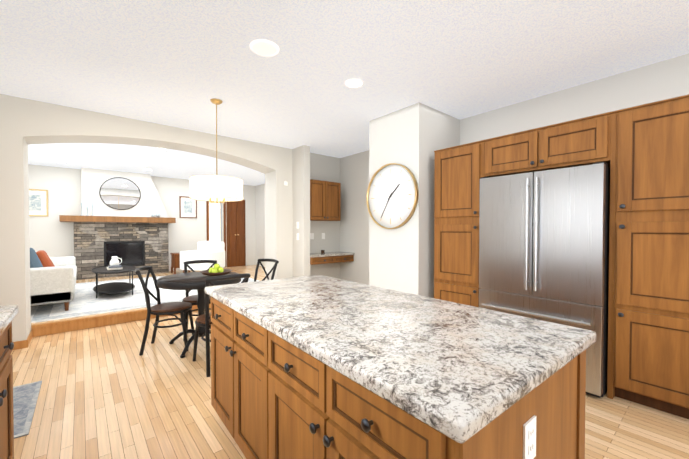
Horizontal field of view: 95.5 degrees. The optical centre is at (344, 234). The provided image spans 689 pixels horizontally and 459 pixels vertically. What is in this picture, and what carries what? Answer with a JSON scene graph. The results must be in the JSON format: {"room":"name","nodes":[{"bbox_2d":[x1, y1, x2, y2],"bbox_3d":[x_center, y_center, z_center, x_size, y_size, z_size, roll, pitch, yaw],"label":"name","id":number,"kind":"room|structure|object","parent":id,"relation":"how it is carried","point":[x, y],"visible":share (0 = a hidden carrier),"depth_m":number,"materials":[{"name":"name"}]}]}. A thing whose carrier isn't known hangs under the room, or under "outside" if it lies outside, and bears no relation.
{"room":"kitchen","nodes":[
{"label":"kitchen","id":0,"kind":"room"},
{"bbox_2d":[81,168,167,217],"bbox_3d":[-5.509,-1.006,7.946,1.780,1.120,0.278,-1,1,-40],"label":"wall","id":1,"kind":"structure","parent":0,"point":[149,203],"depth_m":7.70,"materials":[{"name":"white paint"}]},
{"bbox_2d":[99,177,140,209],"bbox_3d":[-5.525,-1.012,7.732,0.832,0.800,0.025,-1,1,-40],"label":"round mirror","id":2,"kind":"object","parent":1,"relation":"attached to","point":[119,193],"visible":0.98,"depth_m":7.72,"materials":[{"name":"white mirror"}]},
{"bbox_2d":[28,164,255,267],"bbox_3d":[-5.159,-0.205,8.537,6.000,2.740,0.150,-1,1,-40],"label":"wall","id":3,"kind":"structure","parent":0,"point":[51,235],"depth_m":7.43,"materials":[{"name":"white paint"}]},
{"bbox_2d":[29,189,47,216],"bbox_3d":[-6.897,-0.710,6.944,0.470,0.600,0.028,-1,1,-40],"label":"picture","id":4,"kind":"object","parent":3,"relation":"attached to","point":[38,202],"visible":0.52,"depth_m":7.00,"materials":[{"name":"white paper"}]},
{"bbox_2d":[179,196,196,217],"bbox_3d":[-4.481,-0.783,8.980,0.450,0.610,0.028,-1,1,-40],"label":"picture","id":5,"kind":"object","parent":3,"relation":"attached to","point":[188,207],"visible":0.85,"depth_m":8.97,"materials":[{"name":"white paper"}]},
{"bbox_2d":[206,201,225,266],"bbox_3d":[-3.885,-0.051,9.503,0.570,2.120,0.018,-1,1,-40],"label":"door frame","id":6,"kind":"structure","parent":3,"relation":"attached to","point":[207,210],"depth_m":9.63,"materials":[{"name":"brown wood"}]},
{"bbox_2d":[226,200,245,266],"bbox_3d":[-3.403,-0.057,9.870,0.600,2.120,0.071,-1,1,-40],"label":"closet doors","id":7,"kind":"structure","parent":3,"relation":"in","point":[236,238],"depth_m":9.86,"materials":[{"name":"brown wood"}]},
{"bbox_2d":[31,265,264,329],"bbox_3d":[-3.725,1.152,6.858,6.000,0.200,4.600,-1,1,-40],"label":"floor","id":8,"kind":"structure","parent":0,"point":[250,269],"depth_m":7.76,"materials":[{"name":"brown wood"}]},
{"bbox_2d":[59,215,175,279],"bbox_3d":[-5.532,0.297,7.801,2.290,1.479,0.494,-1,1,-40],"label":"fireplace","id":9,"kind":"object","parent":8,"relation":"on","point":[100,241],"visible":0.9,"depth_m":7.73,"materials":[{"name":"grey stone"}]},
{"bbox_2d":[80,201,160,216],"bbox_3d":[-5.454,-0.613,7.713,1.615,0.340,0.107,-1,1,-40],"label":"mantel decor","id":10,"kind":"object","parent":9,"relation":"on","point":[157,215],"visible":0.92,"depth_m":7.32,"materials":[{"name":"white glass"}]},
{"bbox_2d":[31,276,258,322],"bbox_3d":[-3.642,1.054,6.292,3.670,0.012,3.370,-1,1,-40],"label":"living room rug","id":11,"kind":"object","parent":8,"relation":"on","point":[85,302],"visible":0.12,"depth_m":5.02,"materials":[{"name":"white carpet"}]},
{"bbox_2d":[30,248,76,310],"bbox_3d":[-4.963,0.618,4.974,1.070,0.904,2.270,-1,1,-40],"label":"sofa","id":12,"kind":"object","parent":11,"relation":"on","point":[52,280],"visible":0.48,"depth_m":4.33,"materials":[{"name":"white fabric"}]},
{"bbox_2d":[91,265,135,297],"bbox_3d":[-4.160,0.834,5.662,0.656,0.449,1.256,-1,1,-40],"label":"coffee table","id":13,"kind":"object","parent":11,"relation":"on","point":[113,287],"visible":0.9,"depth_m":5.56,"materials":[{"name":"black metal"}]},
{"bbox_2d":[107,264,122,269],"bbox_3d":[-4.074,0.582,5.548,0.210,0.055,0.280,-1,1,-40],"label":"books","id":14,"kind":"object","parent":13,"relation":"on","point":[112,267],"depth_m":5.46,"materials":[{"name":"grey paper"}]},
{"bbox_2d":[110,256,121,264],"bbox_3d":[-4.283,0.504,5.848,0.148,0.200,0.171,0,1,14],"label":"pitcher","id":15,"kind":"object","parent":13,"relation":"on","point":[114,263],"depth_m":5.80,"materials":[{"name":"white ceramic"}]},
{"bbox_2d":[180,241,224,272],"bbox_3d":[-3.635,0.596,8.043,0.800,0.847,0.820,0,1,15],"label":"armchair","id":16,"kind":"object","parent":11,"relation":"on","point":[210,250],"visible":0.75,"depth_m":8.00,"materials":[{"name":"white fabric"}]},
{"bbox_2d":[170,253,189,273],"bbox_3d":[-4.377,0.758,8.355,0.400,0.540,0.400,-1,1,-40],"label":"side table","id":17,"kind":"object","parent":8,"relation":"on","point":[175,260],"visible":0.46,"depth_m":8.16,"materials":[{"name":"brown wood"}]},
{"bbox_2d":[0,94,339,341],"bbox_3d":[-2.268,-0.144,4.775,5.570,2.740,0.430,-1,1,-40],"label":"wall","id":18,"kind":"structure","parent":0,"point":[24,123],"depth_m":3.92,"materials":[{"name":"grey paint"}]},
{"bbox_2d":[12,340,24,349],"bbox_3d":[-3.643,1.207,3.347,0.300,0.085,0.014,-1,1,-40],"label":"baseboard","id":19,"kind":"structure","parent":18,"relation":"attached to","point":[21,344],"depth_m":3.42,"materials":[{"name":"brown wood"}]},
{"bbox_2d":[25,330,32,347],"bbox_3d":[-3.648,1.202,3.625,0.017,0.085,0.444,-1,1,-40],"label":"baseboard","id":20,"kind":"structure","parent":18,"relation":"attached to","point":[27,342],"depth_m":3.56,"materials":[{"name":"brown wood"}]},
{"bbox_2d":[32,304,210,336],"bbox_3d":[-2.630,1.154,4.782,3.040,0.144,0.065,-1,1,-40],"label":"trim","id":21,"kind":"structure","parent":18,"relation":"attached to","point":[47,328],"depth_m":4.14,"materials":[{"name":"brown wood"}]},
{"bbox_2d":[284,181,324,239],"bbox_3d":[-0.652,-0.431,5.707,0.890,1.043,0.219,-1,1,-40],"label":"switch plates","id":22,"kind":"object","parent":18,"relation":"attached to","point":[297,223],"visible":0.94,"depth_m":5.54,"materials":[{"name":"white plastic"}]},
{"bbox_2d":[310,179,340,220],"bbox_3d":[-0.434,-0.621,5.804,0.740,0.720,0.337,-1,1,-40],"label":"upper cabinet","id":23,"kind":"object","parent":18,"relation":"attached to","point":[325,200],"visible":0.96,"depth_m":5.70,"materials":[{"name":"brown wood"}]},
{"bbox_2d":[310,250,354,264],"bbox_3d":[-0.309,0.401,5.842,0.958,0.225,0.464,-1,1,-40],"label":"shelf","id":24,"kind":"object","parent":18,"relation":"attached to","point":[323,257],"visible":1,"depth_m":5.69,"materials":[{"name":"wood"}]},
{"bbox_2d":[209,201,219,241],"bbox_3d":[-4.342,-0.290,10.042,1.030,2.620,1.100,-1,1,-40],"label":"wall","id":25,"kind":"structure","parent":0,"point":[214,221],"depth_m":10.63,"materials":[{"name":"white paint"}]},
{"bbox_2d":[255,184,264,266],"bbox_3d":[-1.440,-0.207,8.664,0.150,2.740,4.450,-1,1,-40],"label":"wall","id":26,"kind":"structure","parent":0,"point":[260,216],"depth_m":10.04,"materials":[{"name":"white paint"}]},
{"bbox_2d":[292,145,309,276],"bbox_3d":[-0.764,-0.156,5.519,0.130,2.740,0.370,-1,1,-40],"label":"wall","id":27,"kind":"structure","parent":0,"point":[301,196],"depth_m":5.41,"materials":[{"name":"grey paint"}]},
{"bbox_2d":[0,0,688,185],"bbox_3d":[-1.066,-1.536,3.659,6.000,0.080,12.850,-1,1,-40],"label":"ceiling","id":28,"kind":"structure","parent":0,"point":[178,63],"depth_m":2.66,"materials":[{"name":"white paint"}]},
{"bbox_2d":[189,98,242,203],"bbox_3d":[-1.428,-0.921,3.502,0.559,1.144,0.559,-1,1,-40],"label":"pendant lamp","id":29,"kind":"object","parent":28,"relation":"hanging from","point":[216,188],"visible":1,"depth_m":3.30,"materials":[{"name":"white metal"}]},
{"bbox_2d":[250,39,278,56],"bbox_3d":[-0.631,-1.472,2.477,0.230,0.009,0.230,-1,1,-40],"label":"recessed light","id":30,"kind":"object","parent":28,"relation":"attached to","point":[264,47],"visible":1,"depth_m":2.46,"materials":[{"name":"white"}]},
{"bbox_2d":[344,79,363,87],"bbox_3d":[0.094,-1.482,3.075,0.190,0.008,0.190,-1,1,-40],"label":"recessed light","id":31,"kind":"object","parent":28,"relation":"in","point":[353,83],"visible":1,"depth_m":3.08,"materials":[{"name":"white"}]},
{"bbox_2d":[10,310,688,458],"bbox_3d":[0.454,1.302,1.979,5.100,0.060,8.250,-1,1,-40],"label":"floor","id":32,"kind":"structure","parent":0,"point":[108,392],"depth_m":2.27,"materials":[{"name":"brown wood"}]},
{"bbox_2d":[0,332,3,458],"bbox_3d":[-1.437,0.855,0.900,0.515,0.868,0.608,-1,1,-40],"label":"base cabinet","id":33,"kind":"object","parent":32,"relation":"on","point":[2,335],"depth_m":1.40,"materials":[{"name":"brown wood"}]},
{"bbox_2d":[4,321,13,458],"bbox_3d":[-1.715,0.850,1.229,0.515,0.868,0.549,-1,1,-40],"label":"base cabinet","id":34,"kind":"object","parent":32,"relation":"on","point":[6,407],"depth_m":1.52,"materials":[{"name":"brown wood"}]},
{"bbox_2d":[0,305,17,335],"bbox_3d":[-0.370,0.367,-0.359,0.534,0.146,4.760,-1,1,-40],"label":"countertop","id":35,"kind":"structure","parent":34,"relation":"on","point":[8,313],"depth_m":1.45,"materials":[{"name":"stone"}]},
{"bbox_2d":[13,381,41,438],"bbox_3d":[-2.492,1.263,2.176,0.500,0.008,0.910,-1,1,-40],"label":"rug","id":36,"kind":"object","parent":32,"relation":"on","point":[25,397],"visible":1,"depth_m":2.30,"materials":[{"name":"grey fabric"}]},
{"bbox_2d":[135,266,193,355],"bbox_3d":[-1.980,0.800,3.462,0.541,0.901,0.424,0,1,-14],"label":"dining chair","id":37,"kind":"object","parent":32,"relation":"on","point":[169,308],"visible":0.98,"depth_m":3.36,"materials":[{"name":"black metal"}]},
{"bbox_2d":[157,272,240,357],"bbox_3d":[-1.622,0.858,3.550,0.860,0.776,0.860,-1,1,-40],"label":"dining table","id":38,"kind":"object","parent":32,"relation":"on","point":[190,281],"visible":0.6,"depth_m":3.36,"materials":[{"name":"black wood"}]},
{"bbox_2d":[200,264,231,275],"bbox_3d":[-1.475,0.400,3.602,0.350,0.134,0.350,-1,1,-40],"label":"fruit bowl","id":39,"kind":"object","parent":38,"relation":"on","point":[217,270],"visible":1,"depth_m":3.58,"materials":[{"name":"brown wood"}]},
{"bbox_2d":[182,260,216,340],"bbox_3d":[-1.816,0.792,3.966,0.424,0.901,0.541,0,1,-25],"label":"dining chair","id":40,"kind":"object","parent":32,"relation":"on","point":[192,299],"visible":0.4,"depth_m":4.00,"materials":[{"name":"black metal"}]},
{"bbox_2d":[193,273,250,376],"bbox_3d":[-1.191,0.807,3.023,0.424,0.901,0.541,-1,1,-40],"label":"dining chair","id":41,"kind":"object","parent":32,"relation":"on","point":[204,320],"visible":0.35,"depth_m":2.82,"materials":[{"name":"black metal"}]},
{"bbox_2d":[254,258,278,281],"bbox_3d":[-1.178,0.788,4.177,0.424,0.901,0.541,1,1,35],"label":"dining chair","id":42,"kind":"object","parent":32,"relation":"on","point":[274,267],"visible":0.21,"depth_m":4.34,"materials":[{"name":"black metal"}]},
{"bbox_2d":[211,297,585,458],"bbox_3d":[-0.004,0.843,1.660,0.962,0.868,1.893,-1,1,-40],"label":"kitchen island","id":43,"kind":"object","parent":32,"relation":"on","point":[273,396],"visible":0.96,"depth_m":1.10,"materials":[{"name":"brown wood"}]},
{"bbox_2d":[204,275,595,443],"bbox_3d":[0.006,0.384,1.667,0.998,0.046,1.953,-1,1,-40],"label":"island countertop","id":44,"kind":"structure","parent":43,"relation":"on","point":[459,373],"depth_m":1.09,"materials":[{"name":"stone"}]},
{"bbox_2d":[434,140,485,306],"bbox_3d":[1.475,0.144,3.599,0.714,2.202,0.581,-1,1,-40],"label":"tall cabinet","id":45,"kind":"object","parent":32,"relation":"on","point":[459,170],"depth_m":3.36,"materials":[{"name":"brown wood"}]},
{"bbox_2d":[479,162,609,397],"bbox_3d":[1.907,0.350,2.946,0.862,1.812,0.950,-1,1,-40],"label":"fridge","id":46,"kind":"object","parent":32,"relation":"on","point":[543,245],"visible":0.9,"depth_m":2.59,"materials":[{"name":"grey metal"}]},
{"bbox_2d":[606,94,688,418],"bbox_3d":[2.559,0.165,2.313,0.714,2.202,0.825,-1,1,-40],"label":"tall cabinet","id":47,"kind":"object","parent":32,"relation":"on","point":[642,151],"depth_m":2.23,"materials":[{"name":"brown wood"}]},
{"bbox_2d":[340,150,368,284],"bbox_3d":[0.573,-0.158,5.632,0.120,2.740,1.920,-1,1,-40],"label":"wall","id":48,"kind":"structure","parent":0,"point":[354,220],"depth_m":5.97,"materials":[{"name":"grey paint"}]},
{"bbox_2d":[369,103,459,297],"bbox_3d":[1.002,-0.135,4.216,1.090,2.740,0.800,-1,1,-40],"label":"wall","id":49,"kind":"structure","parent":0,"point":[413,137],"depth_m":3.73,"materials":[{"name":"grey paint"}]},
{"bbox_2d":[366,163,418,228],"bbox_3d":[0.564,-0.469,3.841,0.052,0.800,0.800,-1,1,-40],"label":"round clock","id":50,"kind":"object","parent":49,"relation":"attached to","point":[392,195],"visible":1,"depth_m":3.82,"materials":[{"name":"white"}]},
{"bbox_2d":[486,131,525,176],"bbox_3d":[1.844,-0.766,3.146,0.714,0.367,0.565,-1,1,-40],"label":"upper cabinet","id":51,"kind":"object","parent":0,"relation":"attached to","point":[506,154],"depth_m":2.97,"materials":[{"name":"brown wood"}]},
{"bbox_2d":[526,113,605,172],"bbox_3d":[2.111,-0.761,2.829,0.714,0.367,0.565,-1,1,-40],"label":"upper cabinet","id":52,"kind":"object","parent":0,"relation":"attached to","point":[582,141],"depth_m":2.60,"materials":[{"name":"brown wood"}]},
{"bbox_2d":[460,54,688,144],"bbox_3d":[3.159,-0.103,2.254,0.120,2.740,5.020,-1,1,-40],"label":"wall","id":53,"kind":"structure","parent":0,"point":[661,80],"depth_m":3.07,"materials":[{"name":"grey paint"}]}
]}

